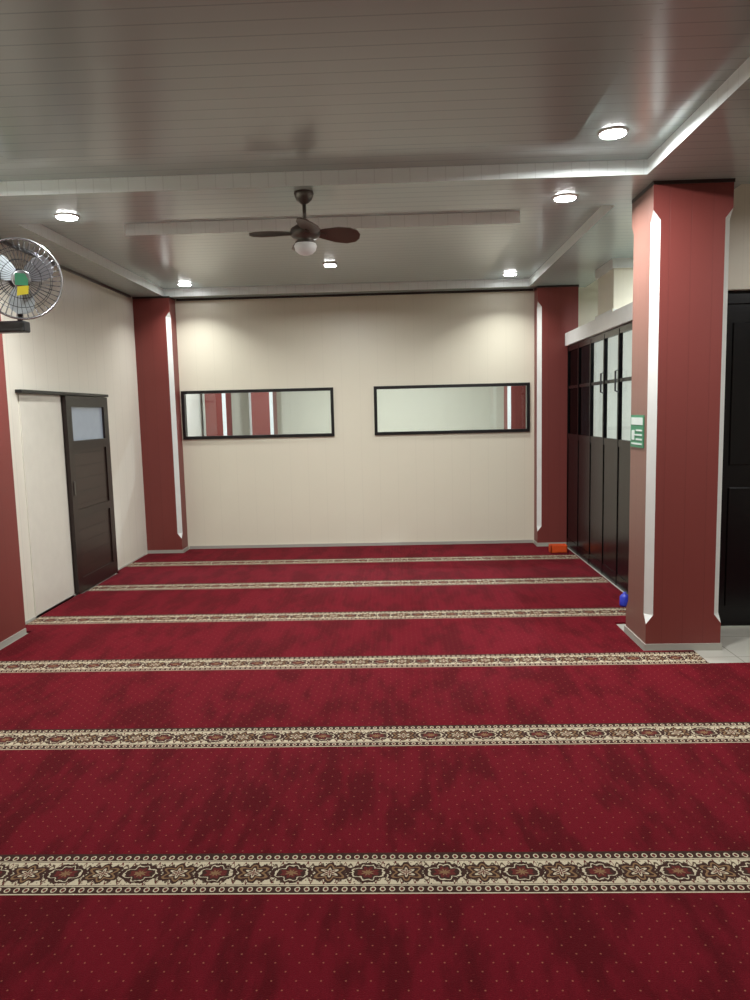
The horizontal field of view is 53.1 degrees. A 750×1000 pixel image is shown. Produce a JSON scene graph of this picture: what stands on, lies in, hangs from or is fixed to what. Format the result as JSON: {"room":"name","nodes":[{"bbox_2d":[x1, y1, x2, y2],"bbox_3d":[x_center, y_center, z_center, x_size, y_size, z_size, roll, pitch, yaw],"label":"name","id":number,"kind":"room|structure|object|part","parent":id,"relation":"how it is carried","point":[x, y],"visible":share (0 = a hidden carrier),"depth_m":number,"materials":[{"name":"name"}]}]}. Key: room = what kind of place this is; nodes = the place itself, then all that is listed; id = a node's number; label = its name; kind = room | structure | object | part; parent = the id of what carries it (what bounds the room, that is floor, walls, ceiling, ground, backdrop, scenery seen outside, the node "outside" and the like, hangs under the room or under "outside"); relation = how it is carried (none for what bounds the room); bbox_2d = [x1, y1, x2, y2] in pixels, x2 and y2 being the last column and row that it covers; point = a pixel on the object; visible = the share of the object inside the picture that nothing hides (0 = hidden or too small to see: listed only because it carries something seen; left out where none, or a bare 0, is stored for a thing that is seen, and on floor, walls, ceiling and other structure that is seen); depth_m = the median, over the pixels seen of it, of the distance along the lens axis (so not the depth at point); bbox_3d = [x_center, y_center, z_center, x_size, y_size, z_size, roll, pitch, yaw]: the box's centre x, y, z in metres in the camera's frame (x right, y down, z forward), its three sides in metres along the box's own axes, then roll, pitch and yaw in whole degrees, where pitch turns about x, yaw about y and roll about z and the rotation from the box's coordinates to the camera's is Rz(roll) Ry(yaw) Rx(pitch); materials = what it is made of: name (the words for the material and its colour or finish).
{"room":"mosque","nodes":[
{"label":"mosque","id":0,"kind":"room"},
{"bbox_2d":[0,243,203,620],"bbox_3d":[-2.707,-0.442,4.560,0.100,2.950,15.000,-1,7,2],"label":"wall","id":1,"kind":"structure","parent":0,"point":[85,343],"depth_m":6.80,"materials":[{"name":"beige paint"}]},
{"bbox_2d":[18,394,73,617],"bbox_3d":[-2.598,0.021,5.961,0.010,1.700,0.680,-1,7,2],"label":"leaf","id":2,"kind":"object","parent":1,"relation":"attached to","point":[40,417],"visible":1,"depth_m":5.92,"materials":[{"name":"beige paint"}]},
{"bbox_2d":[15,389,107,396],"bbox_3d":[-2.586,-0.893,6.311,0.050,0.025,1.670,-1,7,2],"label":"rail","id":3,"kind":"object","parent":1,"relation":"attached to","point":[16,390],"visible":0.94,"depth_m":6.07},
{"bbox_2d":[1,241,130,297],"bbox_3d":[-2.618,-1.969,6.453,0.020,0.020,2.880,-1,7,2],"label":"trim","id":4,"kind":"structure","parent":1,"relation":"attached to","point":[2,242],"depth_m":6.57,"materials":[{"name":"black wood"}]},
{"bbox_2d":[25,554,144,624],"bbox_3d":[-2.557,0.771,6.773,0.010,0.020,2.880,-1,7,2],"label":"baseboard","id":5,"kind":"structure","parent":1,"relation":"attached to","point":[34,617],"depth_m":6.22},
{"bbox_2d":[61,396,117,593],"bbox_3d":[-2.554,-0.084,6.763,0.039,1.680,0.900,-1,7,2],"label":"leaf","id":6,"kind":"object","parent":1,"relation":"attached to","point":[88,462],"visible":1,"depth_m":6.69,"materials":[{"name":"brown wood"}]},
{"bbox_2d":[71,407,102,440],"bbox_3d":[-2.579,-0.684,6.694,0.019,0.290,0.700,-1,7,2],"label":"glass","id":7,"kind":"object","parent":6,"relation":"attached to","point":[86,421],"visible":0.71,"depth_m":6.70,"materials":[{"name":"white glass"}]},
{"bbox_2d":[231,386,503,434],"bbox_3d":[1.204,-1.397,11.939,7.290,2.950,0.100,-1,7,2],"label":"wall","id":8,"kind":"structure","parent":0,"point":[460,408],"depth_m":11.91,"materials":[{"name":"beige paint"}]},
{"bbox_2d":[0,0,749,298],"bbox_3d":[0.952,-1.907,4.281,7.490,0.190,15.200,-1,7,2],"label":"ceiling","id":9,"kind":"structure","parent":0,"point":[446,134],"depth_m":3.47,"materials":[{"name":"plastic"}]},
{"bbox_2d":[54,213,78,220],"bbox_3d":[-1.948,-1.788,4.742,0.150,0.014,0.150,-1,7,2],"label":"recessed light","id":10,"kind":"object","parent":9,"relation":"in","point":[62,216],"visible":1,"depth_m":4.72,"materials":[{"name":"white plastic"}]},
{"bbox_2d":[177,283,191,285],"bbox_3d":[-1.958,-2.216,7.714,0.150,0.014,0.150,-1,7,2],"label":"recessed light","id":11,"kind":"object","parent":9,"relation":"in","point":[179,284],"visible":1,"depth_m":7.67,"materials":[{"name":"white plastic"}]},
{"bbox_2d":[249,189,359,255],"bbox_3d":[-0.410,-1.611,4.376,0.642,0.356,0.642,-1,7,2],"label":"ceiling fan","id":12,"kind":"object","parent":9,"relation":"hanging from","point":[305,232],"depth_m":4.35,"materials":[{"name":"brown wood"}]},
{"bbox_2d":[322,262,337,266],"bbox_3d":[-0.387,-2.026,6.462,0.120,0.016,0.120,-1,7,2],"label":"recessed light","id":13,"kind":"object","parent":9,"relation":"in","point":[332,264],"visible":1,"depth_m":6.42,"materials":[{"name":"white plastic"}]},
{"bbox_2d":[503,272,517,275],"bbox_3d":[1.364,-2.278,7.570,0.150,0.014,0.150,-1,7,2],"label":"recessed light","id":14,"kind":"object","parent":9,"relation":"in","point":[507,273],"visible":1,"depth_m":7.54,"materials":[{"name":"white plastic"}]},
{"bbox_2d":[553,193,577,201],"bbox_3d":[1.162,-1.845,4.585,0.150,0.014,0.150,-1,7,2],"label":"recessed light","id":15,"kind":"object","parent":9,"relation":"in","point":[567,197],"visible":1,"depth_m":4.56,"materials":[{"name":"white plastic"}]},
{"bbox_2d":[597,126,628,138],"bbox_3d":[1.187,-1.827,3.740,0.150,0.014,0.150,-1,7,2],"label":"recessed light","id":16,"kind":"object","parent":9,"relation":"in","point":[615,132],"visible":1,"depth_m":3.71,"materials":[{"name":"white plastic"}]},
{"bbox_2d":[595,258,632,318],"bbox_3d":[2.314,-1.889,6.822,0.470,0.500,0.580,-1,7,2],"label":"boxed column","id":17,"kind":"structure","parent":9,"relation":"attached to","point":[615,277],"depth_m":6.58,"materials":[{"name":"beige paint"}]},
{"bbox_2d":[4,548,749,662],"bbox_3d":[1.020,1.003,4.570,7.490,0.100,15.100,-1,7,2],"label":"floor","id":18,"kind":"structure","parent":0,"point":[735,640],"depth_m":4.69,"materials":[{"name":"tile"}]},
{"bbox_2d":[0,314,25,641],"bbox_3d":[-2.581,-0.396,4.874,0.130,2.780,0.580,-1,7,2],"label":"pillar","id":19,"kind":"structure","parent":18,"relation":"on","point":[12,615],"depth_m":5.10,"materials":[{"name":"red paint"}]},
{"bbox_2d":[0,237,62,333],"bbox_3d":[-2.264,-1.319,4.697,0.553,0.600,0.331,-1,7,2],"label":"wall fan","id":20,"kind":"object","parent":19,"relation":"attached to","point":[21,300],"visible":1,"depth_m":4.68,"materials":[{"name":"silver metal"}]},
{"bbox_3d":[-2.292,-1.430,4.596,0.189,0.168,0.033,-6,8,-36],"label":"blade","id":21,"kind":"part","parent":20,"relation":"part of","materials":[{"name":"plastic"}]},
{"bbox_3d":[-2.273,-1.308,4.795,0.128,0.337,0.135,-5,8,-28],"label":"motor","id":22,"kind":"part","parent":20,"relation":"part of","materials":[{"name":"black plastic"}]},
{"bbox_3d":[-2.212,-1.261,4.691,0.160,0.190,0.038,-2,7,-6],"label":"blade","id":23,"kind":"part","parent":20,"relation":"part of","materials":[{"name":"plastic"}]},
{"bbox_3d":[-2.110,-1.448,4.690,0.193,0.151,0.075,-6,8,-36],"label":"blade","id":24,"kind":"part","parent":20,"relation":"part of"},
{"bbox_2d":[0,628,26,649],"bbox_3d":[-2.549,0.963,5.024,0.146,0.045,0.578,-1,7,2],"label":"plinth","id":25,"kind":"object","parent":18,"relation":"on","point":[11,639],"visible":0.5,"depth_m":5.12,"materials":[{"name":"grey tile"}]},
{"bbox_2d":[132,296,187,549],"bbox_3d":[-2.352,-0.795,8.248,0.398,2.780,0.234,-1,7,2],"label":"pillar","id":26,"kind":"structure","parent":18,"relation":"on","point":[155,332],"depth_m":8.14,"materials":[{"name":"red paint"}]},
{"bbox_3d":[-2.385,-2.165,8.086,0.398,0.020,0.230,-1,7,2],"label":"cap strip","id":27,"kind":"part","parent":26,"relation":"part of","materials":[{"name":"red paint"}]},
{"bbox_2d":[147,546,188,553],"bbox_3d":[-2.320,0.563,8.400,0.406,0.045,0.228,-1,7,2],"label":"plinth","id":28,"kind":"object","parent":18,"relation":"on","point":[187,547],"visible":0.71,"depth_m":8.29,"materials":[{"name":"grey tile"}]},
{"bbox_2d":[202,393,232,435],"bbox_3d":[-2.267,-1.097,10.816,0.330,2.780,0.400,-1,7,2],"label":"pillar","id":29,"kind":"structure","parent":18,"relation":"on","point":[217,411],"depth_m":10.62,"materials":[{"name":"red paint"}]},
{"bbox_2d":[248,392,277,434],"bbox_3d":[-1.649,-1.144,11.095,0.350,2.780,0.400,-1,7,2],"label":"pillar","id":30,"kind":"structure","parent":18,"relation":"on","point":[262,405],"depth_m":10.89,"materials":[{"name":"red paint"}]},
{"bbox_2d":[0,623,642,659],"bbox_3d":[-0.400,0.935,4.966,4.110,0.012,0.620,-1,7,2],"label":"carpet","id":31,"kind":"object","parent":18,"relation":"on","point":[550,637],"visible":1,"depth_m":4.94,"materials":[{"name":"red carpet"}]},
{"bbox_2d":[26,585,625,632],"bbox_3d":[-0.284,0.831,5.827,4.550,0.012,1.120,-1,7,2],"label":"carpet","id":32,"kind":"object","parent":18,"relation":"on","point":[576,603],"visible":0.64,"depth_m":5.76,"materials":[{"name":"red carpet"}]},
{"bbox_2d":[619,592,627,606],"bbox_3d":[1.874,0.743,5.633,0.072,0.106,0.072,-1,7,2],"label":"bottle","id":33,"kind":"object","parent":32,"relation":"on","point":[623,601],"visible":0.84,"depth_m":5.61,"materials":[{"name":"plastic"}]},
{"bbox_2d":[83,564,612,593],"bbox_3d":[-0.243,0.715,6.820,4.525,0.012,0.880,-1,7,2],"label":"carpet","id":34,"kind":"object","parent":18,"relation":"on","point":[550,574],"visible":0.93,"depth_m":6.78,"materials":[{"name":"red carpet"}]},
{"bbox_2d":[117,546,586,572],"bbox_3d":[-0.238,0.608,7.734,4.568,0.012,0.960,-1,7,2],"label":"carpet","id":35,"kind":"object","parent":18,"relation":"on","point":[486,556],"visible":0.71,"depth_m":7.68,"materials":[{"name":"red carpet"}]},
{"bbox_2d":[549,544,567,552],"bbox_3d":[1.903,0.503,7.800,0.170,0.078,0.120,-1,7,2],"label":"storage box","id":36,"kind":"object","parent":35,"relation":"on","point":[553,548],"visible":1,"depth_m":7.74,"materials":[{"name":"plastic"}]},
{"bbox_2d":[0,650,708,671],"bbox_3d":[-0.340,0.983,4.537,4.565,0.012,0.240,-1,7,2],"label":"carpet","id":37,"kind":"object","parent":18,"relation":"on","point":[662,656],"visible":1,"depth_m":4.53,"materials":[{"name":"beige carpet"}]},
{"bbox_2d":[184,543,536,552],"bbox_3d":[-0.171,0.537,8.325,3.870,0.012,0.235,-1,7,2],"label":"carpet","id":38,"kind":"object","parent":18,"relation":"on","point":[495,544],"visible":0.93,"depth_m":8.32,"materials":[{"name":"red carpet"}]},
{"bbox_2d":[0,663,749,999],"bbox_3d":[0.861,1.393,0.778,7.185,0.012,7.250,-1,7,2],"label":"carpet","id":39,"kind":"object","parent":18,"relation":"on","point":[530,832],"visible":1,"depth_m":2.66,"materials":[{"name":"red carpet"}]},
{"bbox_2d":[504,386,525,428],"bbox_3d":[2.065,-1.185,10.679,0.400,2.780,0.400,-1,7,2],"label":"pillar","id":40,"kind":"structure","parent":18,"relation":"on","point":[514,396],"depth_m":10.48,"materials":[{"name":"red paint"}]},
{"bbox_2d":[534,540,565,546],"bbox_3d":[1.990,0.474,8.278,0.441,0.045,0.198,-1,7,2],"label":"plinth","id":41,"kind":"object","parent":18,"relation":"on","point":[535,542],"visible":0.36,"depth_m":8.19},
{"bbox_2d":[534,285,578,542],"bbox_3d":[1.958,-0.885,8.127,0.433,2.780,0.204,-1,7,2],"label":"pillar","id":42,"kind":"structure","parent":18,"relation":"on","point":[555,308],"depth_m":8.03,"materials":[{"name":"red paint"}]},
{"bbox_3d":[1.925,-2.255,7.965,0.433,0.020,0.200,-1,7,2],"label":"cap strip","id":43,"kind":"part","parent":42,"relation":"part of","materials":[{"name":"red paint"}]},
{"bbox_2d":[566,321,631,593],"bbox_3d":[2.033,-0.383,6.529,0.033,2.150,3.070,-1,7,2],"label":"frame","id":44,"kind":"object","parent":18,"relation":"on","point":[598,468],"visible":0.62,"depth_m":6.75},
{"bbox_2d":[569,344,589,435],"bbox_3d":[2.051,-1.088,7.518,0.004,0.870,0.914,-1,7,2],"label":"pane","id":45,"kind":"object","parent":44,"relation":"attached to","point":[584,351],"visible":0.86,"depth_m":7.47,"materials":[{"name":"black glass"}]},
{"bbox_2d":[565,302,632,345],"bbox_3d":[2.048,-1.518,6.415,0.170,0.130,3.030,-1,7,2],"label":"beam","id":46,"kind":"structure","parent":44,"relation":"on","point":[623,315],"depth_m":6.51,"materials":[{"name":"white paint"}]},
{"bbox_2d":[600,369,618,393],"bbox_3d":[1.983,-1.000,6.352,0.036,0.193,0.456,-1,7,2],"label":"handle","id":47,"kind":"object","parent":44,"relation":"attached to","point":[618,369],"visible":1,"depth_m":6.14,"materials":[{"name":"silver metal"}]},
{"bbox_2d":[624,625,721,650],"bbox_3d":[1.899,0.881,4.812,0.471,0.045,0.416,-1,7,2],"label":"plinth","id":48,"kind":"object","parent":18,"relation":"on","point":[678,646],"visible":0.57,"depth_m":4.61,"materials":[{"name":"grey tile"}]},
{"bbox_2d":[626,178,734,643],"bbox_3d":[1.866,-0.477,4.652,0.463,2.780,0.404,-1,7,2],"label":"pillar","id":49,"kind":"structure","parent":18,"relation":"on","point":[681,232],"depth_m":4.47,"materials":[{"name":"red paint"}]},
{"bbox_2d":[630,415,644,447],"bbox_3d":[1.636,-0.429,4.681,0.009,0.200,0.250,-1,7,2],"label":"wall sign","id":50,"kind":"object","parent":49,"relation":"attached to","point":[637,421],"visible":1,"depth_m":4.66,"materials":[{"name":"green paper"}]},
{"bbox_3d":[1.833,-1.847,4.490,0.463,0.020,0.400,-1,7,2],"label":"cap strip","id":51,"kind":"part","parent":49,"relation":"part of","materials":[{"name":"red paint"}]},
{"bbox_2d":[175,279,631,548],"bbox_3d":[1.098,-0.970,8.305,7.290,2.950,0.120,-1,7,2],"label":"wall","id":52,"kind":"structure","parent":0,"point":[356,484],"depth_m":8.29,"materials":[{"name":"beige paint"}]},
{"bbox_2d":[181,387,334,439],"bbox_3d":[-1.297,-0.959,8.336,1.690,0.535,0.080,-1,7,2],"label":"frame","id":53,"kind":"object","parent":52,"relation":"attached to","point":[183,393],"visible":1,"depth_m":8.30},
{"bbox_2d":[176,289,532,300],"bbox_3d":[-0.234,-2.222,8.127,3.870,0.020,0.020,-1,7,2],"label":"trim","id":54,"kind":"structure","parent":52,"relation":"attached to","point":[504,290],"depth_m":8.12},
{"bbox_2d":[190,540,532,548],"bbox_3d":[-0.168,0.506,8.449,3.870,0.045,0.012,-1,7,2],"label":"baseboard","id":55,"kind":"structure","parent":52,"relation":"attached to","point":[487,541],"depth_m":8.44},
{"bbox_2d":[374,382,529,434],"bbox_3d":[0.844,-1.003,8.268,1.705,0.535,0.080,-1,7,2],"label":"frame","id":56,"kind":"object","parent":52,"relation":"attached to","point":[527,384],"visible":1,"depth_m":8.23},
{"bbox_2d":[728,184,749,290],"bbox_3d":[3.372,-0.625,4.875,2.543,2.950,0.140,-1,7,2],"label":"wall","id":57,"kind":"structure","parent":0,"point":[739,236],"depth_m":4.72,"materials":[{"name":"beige paint"}]},
{"bbox_2d":[718,290,749,625],"bbox_3d":[2.988,-0.255,4.939,1.730,2.220,0.060,-1,7,2],"label":"door","id":58,"kind":"structure","parent":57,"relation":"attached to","point":[734,570],"depth_m":4.95,"materials":[{"name":"black wood"}]}
]}

